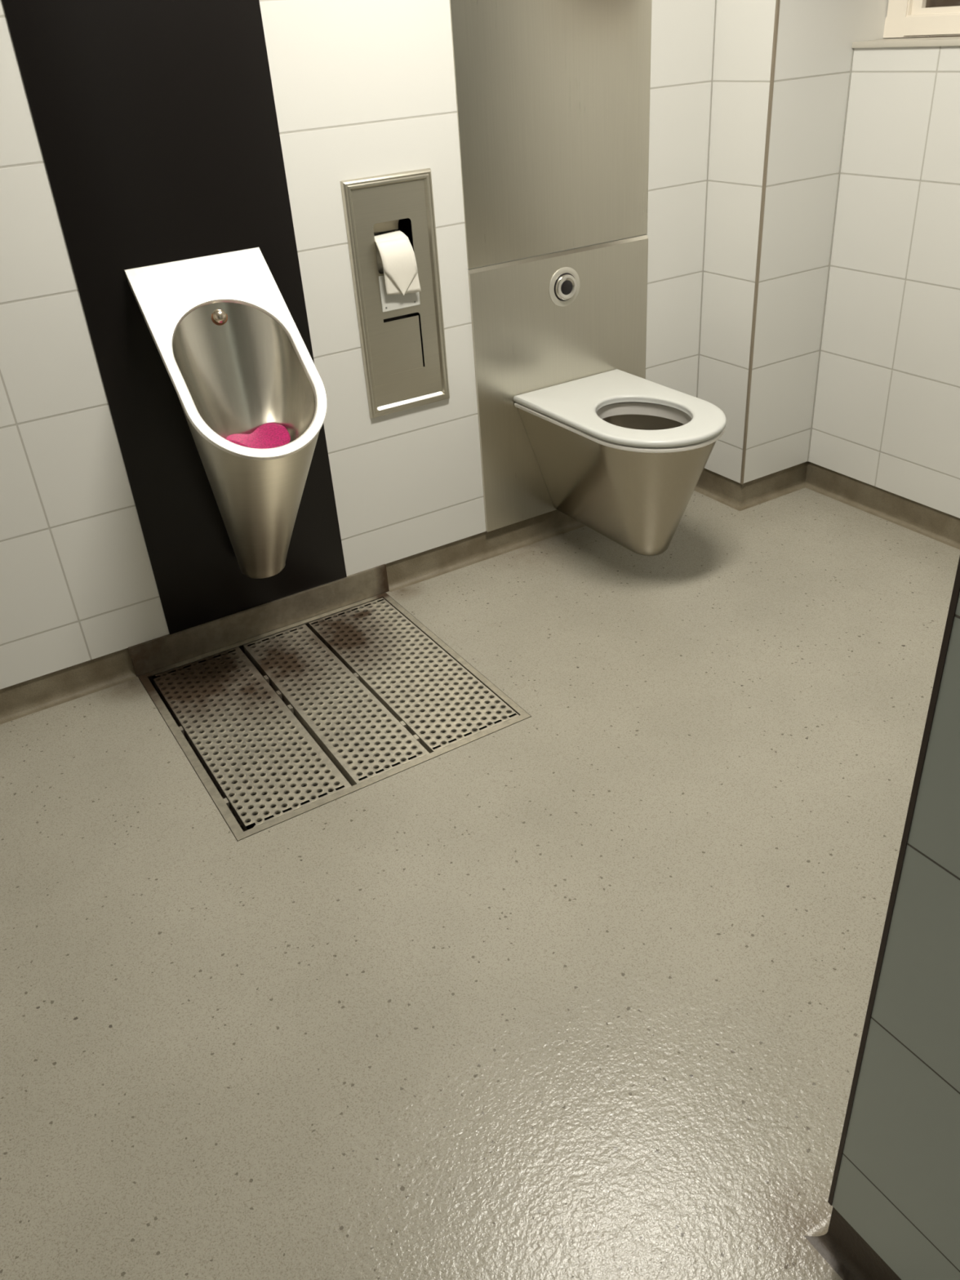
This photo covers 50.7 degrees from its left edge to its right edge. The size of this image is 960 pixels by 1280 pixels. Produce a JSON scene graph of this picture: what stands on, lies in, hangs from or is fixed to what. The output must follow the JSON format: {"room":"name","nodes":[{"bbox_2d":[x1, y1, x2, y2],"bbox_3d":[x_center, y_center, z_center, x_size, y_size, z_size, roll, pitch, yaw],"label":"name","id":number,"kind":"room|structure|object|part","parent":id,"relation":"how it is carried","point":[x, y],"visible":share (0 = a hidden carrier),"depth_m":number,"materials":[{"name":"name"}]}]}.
{"room":"public restroom","nodes":[
{"label":"public restroom","id":0,"kind":"room"},
{"bbox_2d":[0,0,715,688],"bbox_3d":[-0.782,-1.083,2.163,3.244,2.284,0.200,-21,35,-25],"label":"wall","id":1,"kind":"structure","parent":0,"point":[362,88],"depth_m":2.40,"materials":[{"name":"tile"}]},
{"bbox_2d":[0,648,137,724],"bbox_3d":[-1.436,0.257,2.332,1.272,0.084,0.046,-21,35,-25],"label":"baseboard","id":2,"kind":"structure","parent":1,"relation":"attached to","point":[43,692],"depth_m":2.53,"materials":[{"name":"plastic"}]},
{"bbox_2d":[1,0,346,634],"bbox_3d":[-0.661,-1.066,2.121,0.504,2.284,0.004,-21,35,-25],"label":"backsplash","id":3,"kind":"structure","parent":1,"relation":"attached to","point":[156,124],"depth_m":2.18,"materials":[{"name":"black glass"}]},
{"bbox_2d":[124,247,327,578],"bbox_3d":[-0.515,-0.451,2.311,0.310,0.756,0.378,-21,35,-25],"label":"urinal","id":4,"kind":"object","parent":3,"relation":"attached to","point":[236,359],"visible":0.99,"depth_m":2.27,"materials":[{"name":"metal"}]},
{"bbox_2d":[211,313,227,325],"bbox_3d":[-0.586,-0.723,2.268,0.038,0.042,0.034,-21,35,-25],"label":"nozzle","id":5,"kind":"object","parent":4,"relation":"in","point":[217,319],"depth_m":2.25,"materials":[{"name":"silver metal"}]},
{"bbox_2d":[173,302,315,443],"bbox_3d":[-0.510,-0.552,2.221,0.262,0.318,0.276,-21,35,-25],"label":"bowl","id":6,"kind":"object","parent":4,"relation":"on","point":[239,367],"depth_m":2.29,"materials":[{"name":"metal"}]},
{"bbox_2d":[226,422,290,448],"bbox_3d":[-0.502,-0.457,2.311,0.138,0.032,0.112,-21,35,-25],"label":"screen","id":7,"kind":"object","parent":4,"relation":"in","point":[269,435],"visible":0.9,"depth_m":2.31,"materials":[{"name":"pink plastic"}]},
{"bbox_2d":[340,168,449,418],"bbox_3d":[-0.240,-0.892,2.606,0.240,0.573,0.164,-21,35,-25],"label":"dispenser","id":8,"kind":"object","parent":1,"relation":"attached to","point":[402,337],"visible":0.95,"depth_m":2.55,"materials":[{"name":"metal"}]},
{"bbox_2d":[373,219,399,233],"bbox_3d":[-0.236,-1.009,2.466,0.092,0.031,0.028,-21,35,-25],"label":"toilet paper holder","id":9,"kind":"object","parent":8,"relation":"attached to","point":[379,225],"depth_m":2.48,"materials":[{"name":"silver metal"}]},
{"bbox_2d":[373,229,421,295],"bbox_3d":[-0.230,-0.947,2.537,0.111,0.145,0.136,-21,35,-25],"label":"toilet roll","id":10,"kind":"object","parent":8,"relation":"in","point":[395,255],"visible":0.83,"depth_m":2.49,"materials":[{"name":"white paper"}]},
{"bbox_2d":[385,509,585,591],"bbox_3d":[0.231,-0.372,3.146,1.180,0.084,0.046,-21,35,-25],"label":"baseboard","id":11,"kind":"structure","parent":1,"relation":"attached to","point":[411,570],"depth_m":3.03,"materials":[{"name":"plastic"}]},
{"bbox_2d":[449,0,652,268],"bbox_3d":[0.171,-1.707,2.343,0.591,1.533,0.005,-21,35,-25],"label":"wall panel","id":12,"kind":"object","parent":1,"relation":"attached to","point":[553,96],"visible":1,"depth_m":2.57,"materials":[{"name":"silver metal"}]},
{"bbox_2d":[467,235,648,532],"bbox_3d":[0.250,-0.732,2.934,0.591,0.748,0.023,-21,35,-25],"label":"wall panel","id":13,"kind":"object","parent":1,"relation":"attached to","point":[524,342],"depth_m":2.85,"materials":[{"name":"silver metal"}]},
{"bbox_3d":[0.236,-0.970,2.784,0.104,0.104,0.014,-21,35,-25],"label":"flush button","id":14,"kind":"part","parent":13,"relation":"part of","materials":[{"name":"silver metal"}]},
{"bbox_2d":[513,368,726,555],"bbox_3d":[0.414,-0.458,2.813,0.366,0.396,0.582,-21,35,-25],"label":"toilet","id":15,"kind":"object","parent":13,"relation":"attached to","point":[624,455],"visible":1,"depth_m":2.73,"materials":[{"name":"metal"}]},
{"bbox_3d":[0.402,-0.618,2.715,0.366,0.018,0.582,-21,35,-25],"label":"seat","id":16,"kind":"part","parent":15,"relation":"part of","materials":[{"name":"white plastic"}]},
{"bbox_3d":[0.440,-0.451,2.766,0.256,0.250,0.318,-21,35,-25],"label":"bowl","id":17,"kind":"part","parent":15,"relation":"part of","materials":[{"name":"metal"}]},
{"bbox_2d":[696,0,716,397],"bbox_3d":[0.633,-1.554,2.752,0.002,2.284,0.002,-21,35,-25],"label":"trim","id":18,"kind":"structure","parent":1,"relation":"attached to","point":[715,0],"depth_m":2.91,"materials":[{"name":"grey plastic"}]},
{"bbox_2d":[0,487,959,1279],"bbox_3d":[0.449,0.745,1.497,3.614,0.120,3.800,-21,35,-25],"label":"floor","id":19,"kind":"structure","parent":0,"point":[579,988],"depth_m":1.78,"materials":[{"name":"concrete"}]},
{"bbox_2d":[128,564,530,841],"bbox_3d":[-0.386,0.117,2.484,0.732,0.144,0.778,-21,35,-25],"label":"floor drain","id":20,"kind":"object","parent":19,"relation":"in","point":[167,652],"depth_m":2.47,"materials":[{"name":"metal"}]},
{"bbox_3d":[-0.559,0.216,2.396,0.236,0.032,0.709,-21,35,-25],"label":"drain grate","id":21,"kind":"part","parent":20,"relation":"part of","materials":[{"name":"silver metal"}]},
{"bbox_3d":[-0.372,0.145,2.488,0.179,0.032,0.709,-21,35,-25],"label":"drain grate","id":22,"kind":"part","parent":20,"relation":"part of","materials":[{"name":"silver metal"}]},
{"bbox_3d":[-0.189,0.076,2.577,0.228,0.032,0.709,-21,35,-25],"label":"drain grate","id":23,"kind":"part","parent":20,"relation":"part of","materials":[{"name":"silver metal"}]},
{"bbox_2d":[697,0,928,483],"bbox_3d":[0.890,-1.645,2.868,0.590,2.284,0.422,-21,35,-25],"label":"wall pillar","id":24,"kind":"structure","parent":0,"point":[815,38],"depth_m":2.84,"materials":[{"name":"tile"}]},
{"bbox_2d":[693,461,807,511],"bbox_3d":[0.894,-0.554,3.358,0.336,0.084,0.268,-21,35,-25],"label":"baseboard","id":25,"kind":"structure","parent":24,"relation":"attached to","point":[735,495],"depth_m":3.28,"materials":[{"name":"plastic"}]},
{"bbox_2d":[740,0,780,484],"bbox_3d":[0.750,-1.463,2.590,0.007,2.284,0.007,-21,35,-25],"label":"trim","id":26,"kind":"structure","parent":24,"relation":"attached to","point":[777,2],"depth_m":2.79,"materials":[{"name":"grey metal"}]},
{"bbox_2d":[808,45,959,518],"bbox_3d":[1.982,-0.890,1.503,0.250,2.284,3.578,-21,35,-25],"label":"wall","id":27,"kind":"structure","parent":0,"point":[886,417],"depth_m":2.82,"materials":[{"name":"tile"}]},
{"bbox_2d":[807,48,853,462],"bbox_3d":[1.032,-1.078,2.999,0.003,1.166,0.003,-21,35,-25],"label":"trim","id":28,"kind":"structure","parent":27,"relation":"attached to","point":[852,55],"depth_m":2.95,"materials":[{"name":"grey plastic"}]},
{"bbox_2d":[805,461,959,549],"bbox_3d":[1.951,0.148,2.084,0.046,0.084,3.408,-21,35,-25],"label":"baseboard","id":29,"kind":"structure","parent":27,"relation":"attached to","point":[931,522],"depth_m":3.10,"materials":[{"name":"plastic"}]},
{"bbox_2d":[851,0,959,48],"bbox_3d":[1.319,-1.765,2.094,0.190,0.907,1.078,-21,35,-25],"label":"window","id":30,"kind":"structure","parent":27,"relation":"in","point":[904,18],"depth_m":2.62,"materials":[{"name":"beige paint"}]},
{"bbox_3d":[1.323,-1.375,2.314,0.130,0.014,1.077,-21,35,-25],"label":"sill","id":31,"kind":"part","parent":30,"relation":"part of","materials":[{"name":"beige stone"}]},
{"bbox_3d":[1.370,-1.791,2.114,0.070,0.891,1.078,-21,35,-25],"label":"frame","id":32,"kind":"part","parent":30,"relation":"part of","materials":[{"name":"beige paint"}]},
{"bbox_3d":[1.371,-1.784,2.113,0.034,0.785,0.954,-21,35,-25],"label":"sash","id":33,"kind":"part","parent":30,"relation":"part of","materials":[{"name":"beige paint"}]},
{"bbox_3d":[1.371,-1.778,2.117,0.006,0.741,0.894,-21,35,-25],"label":"pane","id":34,"kind":"part","parent":30,"relation":"part of","materials":[{"name":"clear glass"}]},
{"bbox_2d":[831,592,959,1279],"bbox_3d":[0.864,0.153,0.149,0.140,2.074,1.654,-21,35,-25],"label":"wall partition","id":35,"kind":"structure","parent":0,"point":[898,1184],"depth_m":1.05,"materials":[{"name":"tile"}]},
{"bbox_2d":[803,1206,901,1279],"bbox_3d":[0.923,1.069,0.716,0.157,0.084,1.671,-21,35,-25],"label":"baseboard","id":36,"kind":"structure","parent":35,"relation":"attached to","point":[833,1237],"depth_m":1.28,"materials":[{"name":"plastic"}]},
{"bbox_2d":[827,556,959,1205],"bbox_3d":[0.376,-0.171,0.736,0.005,2.074,0.006,-21,35,-25],"label":"trim","id":37,"kind":"structure","parent":35,"relation":"attached to","point":[956,590],"depth_m":0.96,"materials":[{"name":"grey metal"}]}
]}

